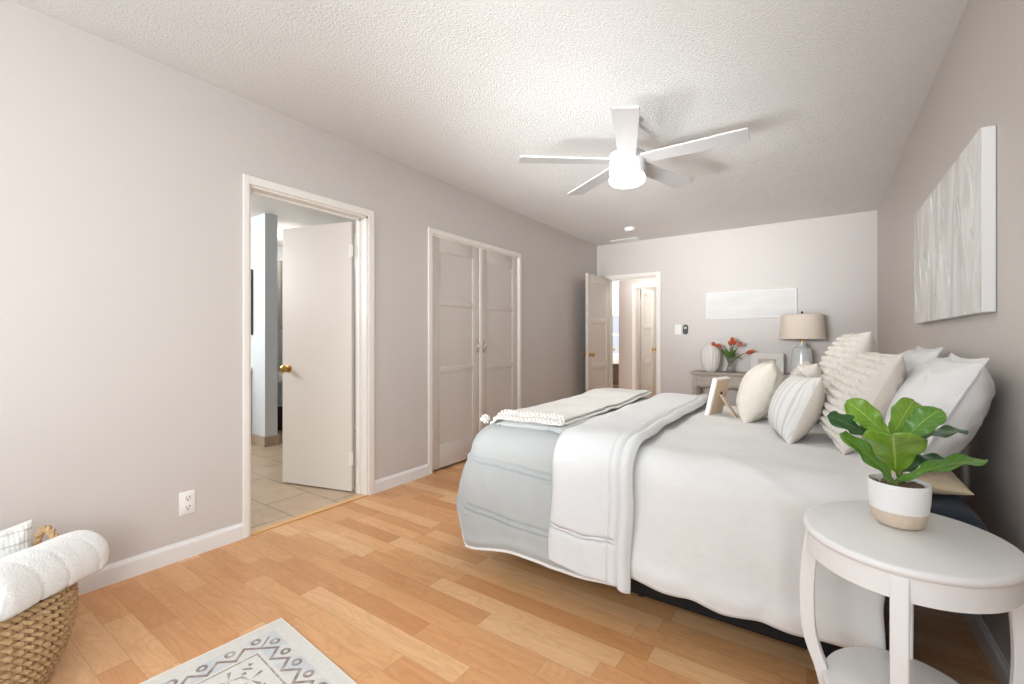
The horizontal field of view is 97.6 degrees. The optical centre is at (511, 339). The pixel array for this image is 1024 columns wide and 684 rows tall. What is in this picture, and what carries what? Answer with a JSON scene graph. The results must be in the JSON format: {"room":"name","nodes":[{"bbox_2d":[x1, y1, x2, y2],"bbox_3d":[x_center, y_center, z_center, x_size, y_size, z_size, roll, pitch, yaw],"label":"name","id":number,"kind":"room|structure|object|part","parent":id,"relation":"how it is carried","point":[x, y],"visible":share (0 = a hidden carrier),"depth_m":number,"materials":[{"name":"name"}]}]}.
{"room":"bedroom","nodes":[
{"label":"bedroom","id":0,"kind":"room"},
{"bbox_2d":[251,213,276,435],"bbox_3d":[-3.170,-0.110,5.171,1.510,2.460,0.130,0,0,35],"label":"wall","id":1,"kind":"structure","parent":0,"point":[263,226],"depth_m":4.75,"materials":[{"name":"paint"}]},
{"bbox_2d":[251,269,252,333],"bbox_3d":[-3.077,-0.410,5.005,0.680,0.700,0.028,0,0,35],"label":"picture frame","id":2,"kind":"object","parent":1,"relation":"attached to","point":[251,269],"visible":0.21,"depth_m":4.81,"materials":[{"name":"black metal"}]},
{"bbox_2d":[251,433,278,446],"bbox_3d":[-3.163,1.064,5.167,1.525,0.108,0.160,0,0,35],"label":"baseboard","id":3,"kind":"structure","parent":1,"relation":"attached to","point":[264,441],"depth_m":4.74,"materials":[{"name":"wood"}]},
{"bbox_2d":[0,0,596,564],"bbox_3d":[-0.912,-0.125,3.521,0.120,2.490,7.400,0,0,35],"label":"wall","id":4,"kind":"structure","parent":0,"point":[122,169],"depth_m":2.20,"materials":[{"name":"paint"}]},
{"bbox_2d":[77,522,242,594],"bbox_3d":[-2.204,1.074,1.530,0.014,0.092,2.416,0,0,35],"label":"baseboard","id":5,"kind":"structure","parent":4,"relation":"attached to","point":[127,568],"depth_m":2.20,"materials":[{"name":"paint"}]},
{"bbox_2d":[179,489,194,515],"bbox_3d":[-1.671,0.837,2.307,0.010,0.118,0.072,0,0,35],"label":"wall outlet","id":6,"kind":"object","parent":4,"relation":"attached to","point":[187,498],"visible":1,"depth_m":2.30,"materials":[{"name":"white plastic"}]},
{"bbox_2d":[184,495,190,500],"bbox_3d":[-1.669,0.813,2.305,0.004,0.034,0.034,0,0,35],"label":"receptacle","id":7,"kind":"object","parent":6,"relation":"attached to","point":[186,497],"depth_m":2.30,"materials":[{"name":"white plastic"}]},
{"bbox_2d":[184,504,190,510],"bbox_3d":[-1.669,0.861,2.305,0.004,0.034,0.034,0,0,35],"label":"receptacle","id":8,"kind":"object","parent":6,"relation":"attached to","point":[187,507],"depth_m":2.30,"materials":[{"name":"white plastic"}]},
{"bbox_2d":[242,174,373,538],"bbox_3d":[-1.310,0.091,2.928,0.138,2.058,0.900,0,0,35],"label":"door frame","id":9,"kind":"structure","parent":4,"relation":"attached to","point":[364,218],"depth_m":3.12,"materials":[{"name":"paint"}]},
{"bbox_2d":[279,222,354,490],"bbox_3d":[-1.470,0.120,3.401,0.671,1.975,0.169,0,0,20],"label":"door","id":10,"kind":"structure","parent":4,"relation":"in","point":[318,367],"depth_m":3.37,"materials":[{"name":"paint"}]},
{"bbox_3d":[-1.746,0.223,3.445,0.060,0.060,0.067,0,0,20],"label":"knob","id":11,"kind":"part","parent":10,"relation":"part of","materials":[{"name":"gold metal"}]},
{"bbox_2d":[374,464,427,493],"bbox_3d":[-0.853,1.074,3.489,0.014,0.092,0.544,0,0,35],"label":"baseboard","id":12,"kind":"structure","parent":4,"relation":"attached to","point":[394,480],"depth_m":3.46,"materials":[{"name":"paint"}]},
{"bbox_2d":[433,236,478,469],"bbox_3d":[-0.499,0.110,4.020,0.068,1.985,0.666,0,0,35],"label":"door","id":13,"kind":"structure","parent":4,"relation":"in","point":[455,264],"depth_m":4.00,"materials":[{"name":"paint"}]},
{"bbox_2d":[428,227,520,474],"bbox_3d":[-0.348,0.091,4.325,0.136,2.057,1.399,0,0,35],"label":"door frame","id":14,"kind":"structure","parent":4,"relation":"attached to","point":[432,232],"depth_m":3.77,"materials":[{"name":"paint"}]},
{"bbox_2d":[479,248,518,431],"bbox_3d":[-0.120,0.110,4.569,0.068,1.985,0.678,0,0,35],"label":"door","id":15,"kind":"structure","parent":4,"relation":"in","point":[497,272],"depth_m":4.53,"materials":[{"name":"paint"}]},
{"bbox_2d":[251,194,355,245],"bbox_3d":[-2.671,-1.380,4.150,3.490,0.100,3.400,0,0,35],"label":"ceiling","id":16,"kind":"structure","parent":0,"point":[288,215],"depth_m":4.79,"materials":[{"name":"white paint"}]},
{"bbox_2d":[277,234,355,428],"bbox_3d":[-2.740,-0.130,4.138,3.590,2.500,3.500,0,0,35],"label":"wall","id":17,"kind":"structure","parent":0,"point":[279,248],"depth_m":6.32,"materials":[{"name":"paint"}]},
{"bbox_2d":[277,260,282,328],"bbox_3d":[-2.898,-0.550,5.619,0.649,0.800,0.300,0,0,35],"label":"upper cabinet","id":18,"kind":"object","parent":17,"relation":"attached to","point":[279,263],"visible":0.24,"depth_m":5.36,"materials":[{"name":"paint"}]},
{"bbox_3d":[-2.662,-0.550,5.456,0.018,0.780,0.280,0,0,35],"label":"door","id":19,"kind":"part","parent":18,"relation":"part of","materials":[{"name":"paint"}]},
{"bbox_2d":[277,372,282,381],"bbox_3d":[-2.637,0.420,5.018,0.110,0.110,0.223,0,0,35],"label":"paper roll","id":20,"kind":"object","parent":17,"relation":"attached to","point":[279,374],"visible":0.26,"depth_m":5.01,"materials":[{"name":"white paper"}]},
{"bbox_2d":[11,0,968,245],"bbox_3d":[0.480,-1.420,2.633,3.420,0.100,7.520,0,0,35],"label":"ceiling","id":21,"kind":"structure","parent":0,"point":[830,96],"depth_m":2.35,"materials":[{"name":"white paint"}]},
{"bbox_2d":[611,237,640,243],"bbox_3d":[1.558,-1.365,6.152,0.360,0.010,0.200,0,0,35],"label":"ceiling vent","id":22,"kind":"object","parent":21,"relation":"in","point":[633,239],"visible":1,"depth_m":6.13,"materials":[{"name":"white plastic"}]},
{"bbox_2d":[624,227,635,231],"bbox_3d":[1.443,-1.347,5.480,0.132,0.046,0.132,0,0,35],"label":"smoke detector","id":23,"kind":"object","parent":21,"relation":"attached to","point":[627,229],"visible":1,"depth_m":5.44,"materials":[{"name":"white plastic"}]},
{"bbox_2d":[519,106,749,194],"bbox_3d":[0.748,-1.161,2.745,1.255,0.416,1.308,0,0,35],"label":"ceiling fan","id":24,"kind":"object","parent":21,"relation":"hanging from","point":[628,168],"visible":1,"depth_m":2.66,"materials":[{"name":"white"}]},
{"bbox_3d":[0.330,-1.102,2.746,0.573,0.026,0.135,0,0,-3],"label":"blade","id":25,"kind":"part","parent":24,"relation":"part of","materials":[{"name":"white wood"}]},
{"bbox_3d":[0.575,-1.102,3.122,0.135,0.026,0.573,0,0,-21],"label":"blade","id":26,"kind":"part","parent":24,"relation":"part of","materials":[{"name":"white wood"}]},
{"bbox_3d":[0.612,-1.102,2.397,0.135,0.026,0.573,0,0,15],"label":"blade","id":27,"kind":"part","parent":24,"relation":"part of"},
{"bbox_2d":[609,170,645,188],"bbox_3d":[0.711,-0.982,2.765,0.220,0.057,0.220,0,0,35],"label":"diffuser","id":28,"kind":"object","parent":24,"relation":"attached to","point":[620,179],"depth_m":2.70,"materials":[{"name":"white"}]},
{"bbox_3d":[1.008,-1.102,3.005,0.573,0.026,0.135,0,0,-39],"label":"blade","id":29,"kind":"part","parent":24,"relation":"part of","materials":[{"name":"white wood"}]},
{"bbox_3d":[1.034,-1.102,2.563,0.576,0.026,0.135,0,0,35],"label":"blade","id":30,"kind":"part","parent":24,"relation":"part of","materials":[{"name":"white wood"}]},
{"bbox_2d":[46,429,997,683],"bbox_3d":[-0.957,1.179,3.624,6.910,0.122,7.520,0,0,35],"label":"floor","id":31,"kind":"structure","parent":0,"point":[387,585],"depth_m":1.82,"materials":[{"name":"brown wood"}]},
{"bbox_2d":[0,525,78,683],"bbox_3d":[-1.695,0.886,1.357,0.552,0.477,0.553,0,0,-15],"label":"wicker basket","id":32,"kind":"object","parent":31,"relation":"on","point":[33,641],"visible":0.6,"depth_m":1.36,"materials":[{"name":"brown wicker"}]},
{"bbox_2d":[0,519,32,557],"bbox_3d":[-1.743,0.804,1.427,0.153,0.333,0.343,0,0,22],"label":"cushion","id":33,"kind":"object","parent":32,"relation":"in","point":[16,538],"visible":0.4,"depth_m":1.53,"materials":[{"name":"white fabric"}]},
{"bbox_3d":[-1.624,0.709,1.565,0.138,0.123,0.027,0,0,19],"label":"handle","id":34,"kind":"part","parent":32,"relation":"part of","materials":[{"name":"brown wicker"}]},
{"bbox_2d":[0,530,109,620],"bbox_3d":[-1.509,0.740,1.407,0.186,0.210,0.441,0,0,-10],"label":"rolled blanket","id":35,"kind":"object","parent":32,"relation":"in","point":[28,576],"visible":1,"depth_m":1.39,"materials":[{"name":"white fabric"}]},
{"bbox_2d":[140,618,356,683],"bbox_3d":[-0.987,1.115,0.733,1.250,0.009,1.770,0,0,39],"label":"area rug","id":36,"kind":"object","parent":31,"relation":"on","point":[275,652],"visible":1,"depth_m":1.54,"materials":[{"name":"white fabric"}]},
{"bbox_2d":[277,407,282,430],"bbox_3d":[-2.877,0.983,5.604,0.236,0.271,0.236,0,0,35],"label":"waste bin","id":37,"kind":"object","parent":31,"relation":"on","point":[279,409],"visible":0.2,"depth_m":5.51,"materials":[{"name":"black plastic"}]},
{"bbox_2d":[251,494,366,534],"bbox_3d":[-1.283,1.116,2.900,0.045,0.008,0.791,0,0,35],"label":"threshold","id":38,"kind":"object","parent":31,"relation":"on","point":[260,530],"visible":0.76,"depth_m":2.84,"materials":[{"name":"brown wood"}]},
{"bbox_2d":[690,370,789,394],"bbox_3d":[2.844,0.752,5.176,1.435,0.735,0.359,0,0,35],"label":"console table","id":39,"kind":"object","parent":31,"relation":"on","point":[700,378],"visible":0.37,"depth_m":5.33,"materials":[{"name":"grey wood"}]},
{"bbox_3d":[2.225,0.769,5.445,0.056,0.701,0.056,0,0,35],"label":"leg","id":40,"kind":"part","parent":39,"relation":"part of","materials":[{"name":"grey wood"}]},
{"bbox_2d":[701,343,719,371],"bbox_3d":[2.412,0.211,5.443,0.217,0.347,0.220,0,0,35],"label":"ribbed vase","id":41,"kind":"object","parent":39,"relation":"on","point":[710,355],"visible":0.91,"depth_m":5.37,"materials":[{"name":"white ceramic"}]},
{"bbox_3d":[2.490,0.491,5.241,0.634,0.113,0.019,0,0,35],"label":"drawer","id":42,"kind":"part","parent":39,"relation":"part of","materials":[{"name":"grey wood"}]},
{"bbox_2d":[711,337,753,372],"bbox_3d":[2.609,0.175,5.304,0.464,0.419,0.117,0,0,26],"label":"tulip vase","id":43,"kind":"object","parent":39,"relation":"on","point":[729,356],"visible":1,"depth_m":5.30,"materials":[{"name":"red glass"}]},
{"bbox_3d":[2.589,0.296,5.321,0.104,0.178,0.104,0,0,35],"label":"glass","id":44,"kind":"part","parent":43,"relation":"part of","materials":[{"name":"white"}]},
{"bbox_2d":[751,353,783,373],"bbox_3d":[2.936,0.267,5.156,0.330,0.234,0.076,0,0,35],"label":"photo frame","id":45,"kind":"object","parent":39,"relation":"on","point":[756,358],"visible":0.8,"depth_m":5.14,"materials":[{"name":"white wood"}]},
{"bbox_2d":[758,359,775,363],"bbox_3d":[2.931,0.268,5.149,0.190,0.104,0.019,0,0,35],"label":"picture","id":46,"kind":"object","parent":45,"relation":"attached to","point":[759,360],"depth_m":5.16},
{"bbox_2d":[779,311,826,373],"bbox_3d":[3.175,0.035,4.905,0.442,0.700,0.442,0,0,35],"label":"table lamp","id":47,"kind":"object","parent":39,"relation":"on","point":[801,326],"visible":0.83,"depth_m":4.78,"materials":[{"name":"beige fabric"}]},
{"bbox_3d":[3.175,-0.143,4.905,0.436,0.267,0.436,0,0,35],"label":"lamp shade","id":48,"kind":"part","parent":47,"relation":"part of","materials":[{"name":"fabric"}]},
{"bbox_3d":[3.175,-0.014,4.905,0.442,0.008,0.442,0,0,35],"label":"shade trim","id":49,"kind":"part","parent":47,"relation":"part of","materials":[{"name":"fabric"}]},
{"bbox_2d":[614,494,988,657],"bbox_3d":[1.030,0.812,2.387,1.825,0.615,1.500,0,0,35],"label":"bed","id":50,"kind":"object","parent":31,"relation":"on","point":[955,507],"visible":0.11,"depth_m":1.57,"materials":[{"name":"black fabric"}]},
{"bbox_2d":[455,393,708,593],"bbox_3d":[0.571,0.693,2.719,1.047,0.660,1.872,0,0,35],"label":"comforter","id":51,"kind":"object","parent":50,"relation":"on","point":[558,498],"visible":0.77,"depth_m":1.96,"materials":[{"name":"grey fabric"}]},
{"bbox_2d":[480,388,652,425],"bbox_3d":[0.409,0.525,2.867,0.543,0.320,1.429,0,0,35],"label":"throw blanket","id":52,"kind":"object","parent":51,"relation":"on","point":[593,402],"visible":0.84,"depth_m":2.57,"materials":[{"name":"white fabric"}]},
{"bbox_2d":[631,404,885,649],"bbox_3d":[1.127,0.679,2.326,1.175,0.541,1.764,0,0,35],"label":"duvet","id":53,"kind":"object","parent":50,"relation":"on","point":[721,501],"visible":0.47,"depth_m":1.58,"materials":[{"name":"white fabric"}]},
{"bbox_2d":[704,376,737,417],"bbox_3d":[1.206,0.328,2.550,0.170,0.229,0.151,0,0,-40],"label":"photo frame","id":54,"kind":"object","parent":53,"relation":"on","point":[718,390],"visible":0.87,"depth_m":2.54,"materials":[{"name":"brown wood"}]},
{"bbox_3d":[1.224,0.374,2.529,0.038,0.129,0.096,0,0,-40],"label":"easel leg","id":55,"kind":"part","parent":54,"relation":"part of","materials":[{"name":"brown wood"}]},
{"bbox_2d":[736,360,783,422],"bbox_3d":[1.343,0.278,2.432,0.229,0.324,0.340,0,0,31],"label":"accent pillow","id":56,"kind":"object","parent":53,"relation":"on","point":[756,390],"visible":0.91,"depth_m":2.31,"materials":[{"name":"beige fabric"}]},
{"bbox_2d":[768,372,824,443],"bbox_3d":[1.269,0.296,2.009,0.202,0.287,0.340,0,0,21],"label":"accent pillow","id":57,"kind":"object","parent":53,"relation":"on","point":[796,405],"visible":0.98,"depth_m":1.88,"materials":[{"name":"fabric"}]},
{"bbox_2d":[788,361,821,376],"bbox_3d":[1.552,0.278,2.412,0.189,0.323,0.340,0,0,27],"label":"accent pillow","id":58,"kind":"object","parent":53,"relation":"on","point":[808,369],"visible":0.27,"depth_m":2.27,"materials":[{"name":"beige fabric"}]},
{"bbox_2d":[819,331,876,419],"bbox_3d":[1.687,0.199,2.294,0.270,0.478,0.474,0,0,22],"label":"knit pillow","id":59,"kind":"object","parent":53,"relation":"on","point":[845,347],"visible":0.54,"depth_m":2.15,"materials":[{"name":"beige fabric"}]},
{"bbox_2d":[819,352,906,454],"bbox_3d":[1.440,0.244,1.856,0.276,0.384,0.460,0,0,31],"label":"knit pillow","id":60,"kind":"object","parent":53,"relation":"on","point":[875,378],"visible":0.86,"depth_m":1.70,"materials":[{"name":"beige fabric"}]},
{"bbox_2d":[899,346,943,371],"bbox_3d":[1.939,0.240,2.222,0.266,0.419,0.614,0,0,30],"label":"bed pillow","id":61,"kind":"object","parent":50,"relation":"on","point":[912,358],"visible":0.22,"depth_m":2.04,"materials":[{"name":"white fabric"}]},
{"bbox_2d":[891,470,973,494],"bbox_3d":[1.451,0.465,1.672,0.266,0.090,0.622,-1,-1,35],"label":"bed pillow","id":62,"kind":"object","parent":50,"relation":"on","point":[942,483],"visible":0.16,"depth_m":1.40,"materials":[{"name":"beige fabric"}]},
{"bbox_2d":[884,353,994,472],"bbox_3d":[1.542,0.253,1.646,0.285,0.400,0.664,0,0,39],"label":"bed pillow","id":63,"kind":"object","parent":62,"relation":"on","point":[964,389],"visible":0.59,"depth_m":1.42,"materials":[{"name":"white fabric"}]},
{"bbox_3d":[1.030,0.662,2.387,1.825,0.315,1.500,0,0,35],"label":"mattress","id":64,"kind":"part","parent":50,"relation":"part of","materials":[{"name":"black fabric"}]},
{"bbox_2d":[800,501,1023,683],"bbox_3d":[0.979,0.800,1.119,0.436,0.640,0.484,0,0,45],"label":"nightstand","id":65,"kind":"object","parent":31,"relation":"on","point":[948,564],"visible":0.91,"depth_m":1.03,"materials":[{"name":"white wood"}]},
{"bbox_3d":[0.836,0.812,1.226,0.081,0.616,0.033,0,0,37],"label":"leg","id":66,"kind":"part","parent":65,"relation":"part of","materials":[{"name":"white wood"}]},
{"bbox_2d":[823,647,958,683],"bbox_3d":[0.979,0.894,1.119,0.332,0.018,0.380,0,0,45],"label":"shelf","id":67,"kind":"object","parent":65,"relation":"attached to","point":[849,665],"depth_m":1.20,"materials":[{"name":"white wood"}]},
{"bbox_3d":[0.842,0.812,0.972,0.034,0.616,0.082,0,0,45],"label":"leg","id":68,"kind":"part","parent":65,"relation":"part of","materials":[{"name":"white wood"}]},
{"bbox_2d":[827,397,987,529],"bbox_3d":[1.029,0.318,1.143,0.445,0.324,0.188,0,0,-8],"label":"potted plant","id":69,"kind":"object","parent":65,"relation":"on","point":[900,500],"visible":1,"depth_m":1.13,"materials":[{"name":"green plant"}]},
{"bbox_3d":[1.007,0.312,1.168,0.015,0.146,0.018,0,0,-33],"label":"stem","id":70,"kind":"part","parent":69,"relation":"part of","materials":[{"name":"green plant"}]},
{"bbox_3d":[1.005,0.423,1.165,0.128,0.114,0.128,0,0,35],"label":"pot","id":71,"kind":"part","parent":69,"relation":"part of","materials":[{"name":"white ceramic"}]},
{"bbox_3d":[1.115,0.812,1.267,0.034,0.616,0.082,0,0,45],"label":"leg","id":72,"kind":"part","parent":65,"relation":"part of","materials":[{"name":"white wood"}]},
{"bbox_3d":[1.121,0.812,1.013,0.081,0.616,0.033,0,0,37],"label":"leg","id":73,"kind":"part","parent":65,"relation":"part of","materials":[{"name":"white wood"}]},
{"bbox_2d":[613,282,618,387],"bbox_3d":[2.363,-0.125,10.700,2.940,2.490,0.100,0,0,35],"label":"wall","id":74,"kind":"structure","parent":0,"point":[615,284],"depth_m":10.58,"materials":[{"name":"white paint"}]},
{"bbox_2d":[613,313,618,355],"bbox_3d":[2.385,-0.130,10.679,1.000,1.000,0.050,0,0,35],"label":"window","id":75,"kind":"structure","parent":74,"relation":"in","point":[615,315],"depth_m":10.61,"materials":[{"name":"white glass"}]},
{"bbox_2d":[619,278,655,388],"bbox_3d":[2.617,-0.125,6.820,2.035,2.490,0.100,0,0,35],"label":"wall","id":76,"kind":"structure","parent":0,"point":[625,287],"depth_m":7.28,"materials":[{"name":"paint"}]},
{"bbox_2d":[632,283,655,395],"bbox_3d":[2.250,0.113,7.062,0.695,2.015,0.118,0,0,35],"label":"door frame","id":77,"kind":"structure","parent":76,"relation":"attached to","point":[635,287],"depth_m":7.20,"materials":[{"name":"paint"}]},
{"bbox_2d":[640,289,655,397],"bbox_3d":[2.279,0.138,7.466,0.102,1.940,0.556,0,0,38],"label":"door","id":78,"kind":"structure","parent":76,"relation":"in","point":[647,349],"depth_m":7.46,"materials":[{"name":"paint"}]},
{"bbox_2d":[597,210,876,405],"bbox_3d":[2.581,-0.125,5.679,3.420,2.490,0.120,0,0,35],"label":"wall","id":79,"kind":"structure","parent":0,"point":[831,261],"depth_m":5.38,"materials":[{"name":"paint"}]},
{"bbox_2d":[582,273,608,391],"bbox_3d":[1.177,0.118,6.131,0.169,1.980,0.701,0,0,36],"label":"door","id":80,"kind":"structure","parent":79,"relation":"in","point":[597,287],"depth_m":6.10,"materials":[{"name":"paint"}]},
{"bbox_2d":[605,271,660,394],"bbox_3d":[1.702,0.100,6.274,0.790,2.041,0.138,0,0,35],"label":"door frame","id":81,"kind":"structure","parent":79,"relation":"attached to","point":[647,275],"depth_m":6.12,"materials":[{"name":"paint"}]},
{"bbox_2d":[675,324,680,334],"bbox_3d":[2.177,-0.138,5.878,0.084,0.132,0.010,0,0,35],"label":"light switch","id":82,"kind":"object","parent":79,"relation":"attached to","point":[677,326],"visible":1,"depth_m":5.88,"materials":[{"name":"white plastic"}]},
{"bbox_2d":[683,325,687,333],"bbox_3d":[2.251,-0.137,5.817,0.064,0.128,0.028,0,0,35],"label":"controller","id":83,"kind":"object","parent":79,"relation":"attached to","point":[685,327],"visible":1,"depth_m":5.81,"materials":[{"name":"black plastic"}]},
{"bbox_2d":[706,288,796,318],"bbox_3d":[2.859,-0.430,5.396,0.971,0.326,0.030,0,0,35],"label":"canvas","id":84,"kind":"object","parent":79,"relation":"attached to","point":[772,302],"visible":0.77,"depth_m":5.37},
{"bbox_2d":[877,0,1023,665],"bbox_3d":[1.804,-0.125,1.647,0.120,2.490,7.400,0,0,35],"label":"wall","id":85,"kind":"structure","parent":0,"point":[978,83],"depth_m":1.62,"materials":[{"name":"paint"}]},
{"bbox_2d":[914,125,995,323],"bbox_3d":[1.998,-0.413,2.074,0.044,0.634,1.324,0,0,35],"label":"abstract canvas","id":86,"kind":"object","parent":85,"relation":"attached to","point":[955,227],"visible":1,"depth_m":1.76,"materials":[{"name":"fabric"}]},
{"bbox_2d":[964,615,1009,683],"bbox_3d":[1.783,1.074,1.734,0.014,0.092,7.280,0,0,35],"label":"baseboard","id":87,"kind":"structure","parent":85,"relation":"attached to","point":[992,653],"depth_m":1.54,"materials":[{"name":"paint"}]},
{"bbox_3d":[2.104,1.181,8.510,5.000,0.119,4.000,0,0,35],"label":"floor","id":88,"kind":"structure","parent":0,"visible":0},
{"bbox_2d":[613,362,618,384],"bbox_3d":[2.189,0.815,10.395,1.260,0.610,0.440,0,0,35],"label":"credenza","id":89,"kind":"object","parent":88,"relation":"on","point":[615,364],"visible":0.02,"depth_m":10.06,"materials":[{"name":"brown wood"}]}
]}

